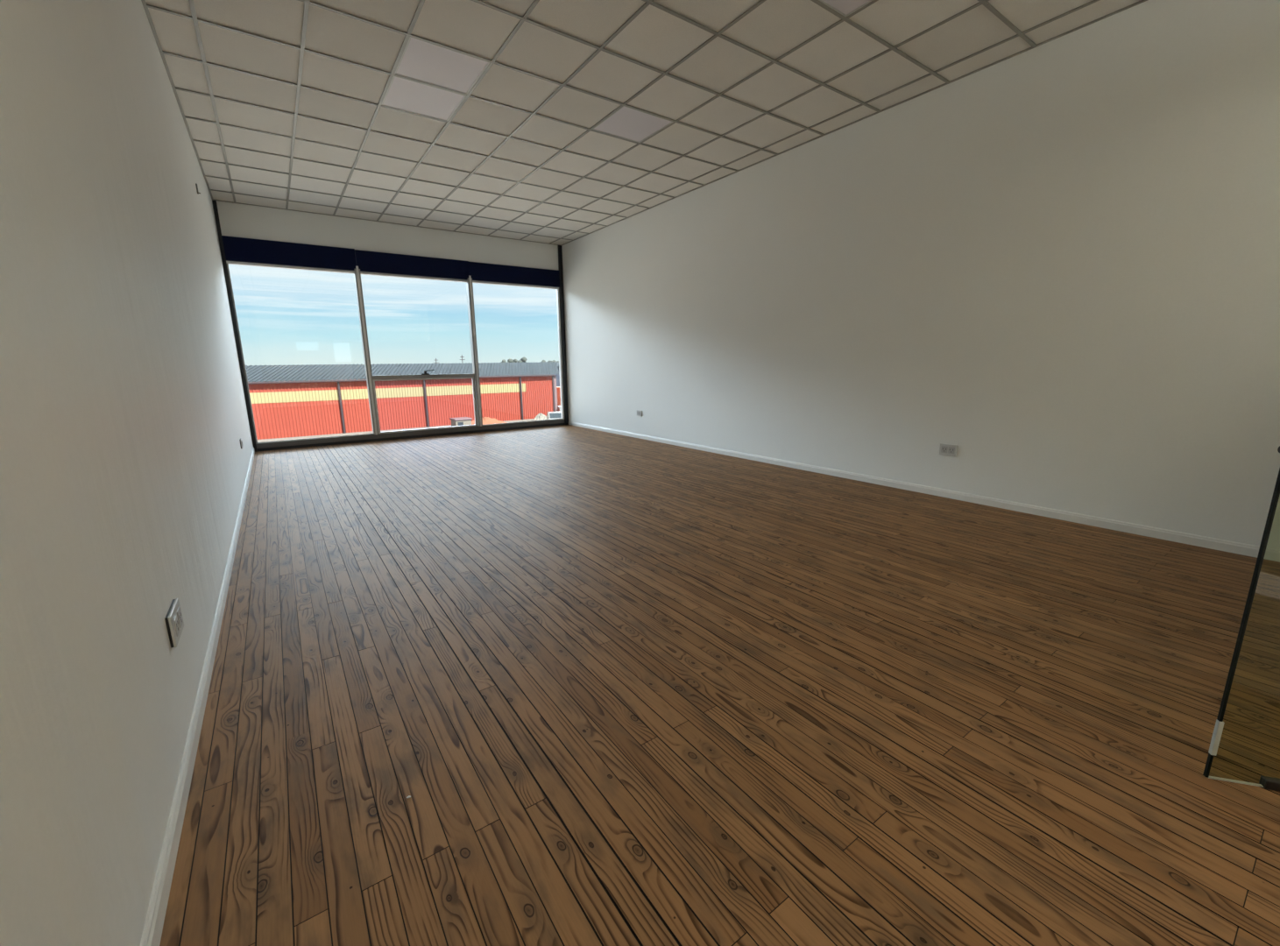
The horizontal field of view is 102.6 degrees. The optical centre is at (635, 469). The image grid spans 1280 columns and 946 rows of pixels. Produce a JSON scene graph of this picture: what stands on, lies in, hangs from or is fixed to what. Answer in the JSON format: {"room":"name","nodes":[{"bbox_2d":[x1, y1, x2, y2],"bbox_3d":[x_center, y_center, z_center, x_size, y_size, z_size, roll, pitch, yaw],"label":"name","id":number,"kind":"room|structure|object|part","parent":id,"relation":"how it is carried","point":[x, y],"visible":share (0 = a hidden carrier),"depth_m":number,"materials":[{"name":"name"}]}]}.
{"room":"empty office room","nodes":[
{"label":"empty office room","id":0,"kind":"room"},
{"bbox_2d":[0,0,253,945],"bbox_3d":[-3.022,-1.211,3.349,0.150,3.916,10.532,-9,14,-34],"label":"wall","id":1,"kind":"structure","parent":0,"point":[123,415],"depth_m":1.28,"materials":[{"name":"white paint"}]},
{"bbox_2d":[164,598,183,647],"bbox_3d":[-1.554,0.515,1.733,0.019,0.108,0.175,-9,14,-34],"label":"wall socket","id":2,"kind":"object","parent":1,"relation":"attached to","point":[174,623],"visible":1,"depth_m":1.69,"materials":[{"name":"white plastic"}]},
{"bbox_2d":[140,447,254,945],"bbox_3d":[-2.890,0.526,3.694,0.013,0.072,10.380,-9,14,-34],"label":"baseboard","id":3,"kind":"structure","parent":1,"relation":"attached to","point":[156,914],"depth_m":1.55,"materials":[{"name":"paint"}]},
{"bbox_2d":[239,438,242,448],"bbox_3d":[-4.345,-0.288,5.655,0.018,0.100,0.150,-9,14,-34],"label":"wall socket","id":4,"kind":"object","parent":1,"relation":"attached to","point":[240,440],"visible":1,"depth_m":5.60,"materials":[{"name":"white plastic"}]},
{"bbox_2d":[212,200,558,270],"bbox_3d":[-3.726,-3.982,8.747,5.416,0.676,0.150,-9,14,-34],"label":"wall","id":5,"kind":"structure","parent":0,"point":[236,220],"depth_m":8.35,"materials":[{"name":"white paint"}]},
{"bbox_2d":[212,200,568,452],"bbox_3d":[-3.682,-2.360,9.051,5.413,3.564,0.192,-9,14,-34],"label":"window","id":6,"kind":"structure","parent":5,"relation":"in","point":[234,251],"depth_m":8.66,"materials":[{"name":"metal"}]},
{"bbox_3d":[-5.899,-2.027,7.574,0.044,3.560,0.140,-9,14,-34],"label":"post","id":7,"kind":"part","parent":6,"relation":"part of","materials":[{"name":"black metal"}]},
{"bbox_3d":[-5.193,-3.263,7.788,1.666,0.325,0.125,-9,14,-34],"label":"header panel","id":8,"kind":"part","parent":6,"relation":"part of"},
{"bbox_3d":[-3.713,-3.312,8.840,5.279,0.037,0.070,-9,14,-34],"label":"head rail","id":9,"kind":"part","parent":6,"relation":"part of","materials":[{"name":"metal"}]},
{"bbox_3d":[-3.681,-0.697,9.384,5.279,0.073,0.070,-9,14,-34],"label":"sill rail","id":10,"kind":"part","parent":6,"relation":"part of","materials":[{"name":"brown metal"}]},
{"bbox_3d":[-3.687,-0.639,9.407,5.279,0.049,0.086,-9,14,-34],"label":"sill","id":11,"kind":"part","parent":6,"relation":"part of","materials":[{"name":"black metal"}]},
{"bbox_3d":[-3.765,-3.474,8.755,1.802,0.316,0.135,-9,14,-34],"label":"header panel","id":12,"kind":"part","parent":6,"relation":"part of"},
{"bbox_3d":[-3.742,-1.179,9.246,1.722,0.921,0.048,-9,14,-34],"label":"sash frame","id":13,"kind":"part","parent":6,"relation":"part of","materials":[{"name":"metal"}]},
{"bbox_3d":[-2.286,-3.700,9.768,1.803,0.310,0.125,-9,14,-34],"label":"header panel","id":14,"kind":"part","parent":6,"relation":"part of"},
{"bbox_3d":[-1.508,-2.701,10.547,0.090,3.560,0.160,-9,14,-34],"label":"post","id":15,"kind":"part","parent":6,"relation":"part of","materials":[{"name":"black metal"}]},
{"bbox_2d":[141,0,1147,245],"bbox_3d":[-0.718,-3.367,4.462,5.616,0.205,10.582,-9,14,-34],"label":"ceiling","id":16,"kind":"structure","parent":0,"point":[279,102],"depth_m":4.37,"materials":[{"name":"tile"}]},
{"bbox_2d":[381,76,465,121],"bbox_3d":[-1.881,-3.278,4.537,0.585,0.022,0.585,-9,14,-34],"label":"recessed light","id":17,"kind":"object","parent":16,"relation":"in","point":[404,95],"visible":0.91,"depth_m":4.53,"materials":[{"name":"white plastic"}]},
{"bbox_2d":[394,36,489,94],"bbox_3d":[-1.533,-3.180,4.046,0.585,0.022,0.585,-9,14,-34],"label":"recessed light","id":18,"kind":"object","parent":16,"relation":"in","point":[420,60],"visible":0.93,"depth_m":4.03,"materials":[{"name":"white plastic"}]},
{"bbox_2d":[592,106,673,142],"bbox_3d":[-0.032,-3.411,5.066,0.585,0.022,0.585,-9,14,-34],"label":"recessed light","id":19,"kind":"object","parent":16,"relation":"in","point":[629,123],"visible":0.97,"depth_m":5.06,"materials":[{"name":"white plastic"}]},
{"bbox_2d":[818,0,873,17],"bbox_3d":[1.364,-3.019,3.103,0.585,0.022,0.585,-9,14,-34],"label":"recessed light","id":20,"kind":"object","parent":16,"relation":"in","point":[845,8],"visible":1,"depth_m":3.39,"materials":[{"name":"white plastic"}]},
{"bbox_2d":[159,424,1279,945],"bbox_3d":[-0.693,0.287,5.253,5.616,0.150,10.652,-9,14,-34],"label":"floor","id":21,"kind":"structure","parent":0,"point":[620,690],"depth_m":1.88,"materials":[{"name":"brown wood"}]},
{"bbox_2d":[561,0,1279,550],"bbox_3d":[1.544,-1.914,6.453,0.150,3.916,10.532,-9,14,-34],"label":"wall","id":22,"kind":"structure","parent":0,"point":[1055,263],"depth_m":4.19,"materials":[{"name":"white paint"}]},
{"bbox_2d":[636,410,642,416],"bbox_3d":[0.064,-0.958,8.697,0.018,0.090,0.140,-9,14,-34],"label":"wall socket","id":23,"kind":"object","parent":22,"relation":"attached to","point":[639,413],"visible":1,"depth_m":8.68,"materials":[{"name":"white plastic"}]},
{"bbox_2d":[568,421,1279,562],"bbox_3d":[1.542,-0.157,6.708,0.013,0.072,10.380,-9,14,-34],"label":"baseboard","id":24,"kind":"structure","parent":22,"relation":"attached to","point":[1231,547],"depth_m":4.38,"materials":[{"name":"paint"}]},
{"bbox_2d":[939,443,957,456],"bbox_3d":[2.883,-0.181,4.726,0.018,0.104,0.152,-9,14,-34],"label":"wall socket","id":25,"kind":"object","parent":22,"relation":"attached to","point":[945,449],"visible":1,"depth_m":4.72,"materials":[{"name":"white plastic"}]},
{"bbox_3d":[2.308,-0.609,0.636,5.416,3.716,0.120,-9,14,-34],"label":"wall","id":26,"kind":"structure","parent":0,"visible":0},
{"bbox_2d":[1202,445,1279,791],"bbox_3d":[2.161,-0.043,1.243,1.004,2.057,0.091,2,12,13],"label":"door","id":27,"kind":"structure","parent":26,"relation":"in","point":[1270,783],"depth_m":1.49,"materials":[{"name":"black metal"}]},
{"label":"outside","id":28,"kind":"structure","parent":0,"visible":0},
{"bbox_2d":[257,418,532,450],"bbox_3d":[-18.610,-7.946,69.707,90.000,0.212,64.000,-9,14,-34],"label":"apron","id":29,"kind":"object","parent":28,"point":[528,420],"depth_m":47.17,"materials":[{"name":"grey concrete"}]},
{"bbox_2d":[245,361,558,439],"bbox_3d":[-29.299,-9.247,60.484,55.103,6.380,25.400,-9,14,-34],"label":"warehouse","id":30,"kind":"structure","parent":29,"relation":"on","point":[288,400],"depth_m":50.60,"materials":[{"name":"red metal"}]},
{"bbox_3d":[-9.495,-8.498,59.420,0.200,4.870,0.200,-9,14,-34],"label":"corner trim","id":31,"kind":"part","parent":30,"relation":"part of","materials":[{"name":"grey metal"}]},
{"bbox_2d":[449,417,472,426],"bbox_3d":[-16.776,-4.395,49.347,1.640,1.120,1.560,-10,15,-37],"label":"cabin","id":32,"kind":"object","parent":29,"relation":"on","point":[461,420],"visible":0.74,"depth_m":48.83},
{"bbox_2d":[471,417,507,424],"bbox_3d":[-15.425,-4.949,52.434,6.400,0.934,3.200,-9,14,-34],"label":"heap","id":33,"kind":"object","parent":29,"relation":"on","point":[485,420],"visible":0.3,"depth_m":52.19,"materials":[{"name":"orange sand"}]},
{"bbox_2d":[531,413,546,420],"bbox_3d":[-10.063,-5.520,54.638,3.400,1.023,2.600,-9,14,-34],"label":"rubble heap","id":34,"kind":"object","parent":29,"relation":"on","point":[540,416],"visible":0.27,"depth_m":54.25,"materials":[{"name":"grey stone"}]},
{"bbox_2d":[546,411,561,419],"bbox_3d":[-7.764,-4.950,50.669,1.800,1.450,4.300,-4,12,-13],"label":"car","id":35,"kind":"object","parent":29,"relation":"on","point":[550,415],"visible":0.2,"depth_m":49.68,"materials":[{"name":"white paint"}]},
{"bbox_2d":[552,362,559,386],"bbox_3d":[-8.993,-18.585,104.249,33.600,6.320,19.800,-9,14,-34],"label":"shed","id":36,"kind":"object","parent":29,"relation":"on","point":[556,375],"visible":0.02,"depth_m":89.77,"materials":[{"name":"white metal"}]},
{"bbox_2d":[556,386,560,405],"bbox_3d":[-7.873,-10.707,74.757,8.060,2.900,2.660,-11,15,-39],"label":"shipping container","id":37,"kind":"object","parent":29,"relation":"on","point":[557,387],"visible":0.02,"depth_m":71.98,"materials":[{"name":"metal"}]},
{"bbox_2d":[556,405,560,411],"bbox_3d":[-7.774,-6.415,57.703,1.800,1.450,4.300,-4,12,-16],"label":"car","id":38,"kind":"object","parent":29,"relation":"on","point":[558,409],"visible":0.03,"depth_m":57.48,"materials":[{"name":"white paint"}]},
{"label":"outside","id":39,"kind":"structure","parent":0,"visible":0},
{"bbox_3d":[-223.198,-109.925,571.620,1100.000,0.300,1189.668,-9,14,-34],"label":"ground","id":40,"kind":"structure","parent":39,"visible":0},
{"bbox_2d":[507,358,517,362],"bbox_3d":[-32.068,-25.147,134.019,2.752,7.584,2.475,-9,14,-34],"label":"tree","id":41,"kind":"object","parent":40,"relation":"on","point":[510,360],"visible":0.39,"depth_m":132.42,"materials":[{"name":"green plant"}]},
{"bbox_2d":[517,356,527,362],"bbox_3d":[-30.788,-26.545,139.423,2.776,8.086,2.367,-9,14,-34],"label":"tree","id":42,"kind":"object","parent":40,"relation":"on","point":[524,359],"visible":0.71,"depth_m":138.23,"materials":[{"name":"green plant"}]}
]}

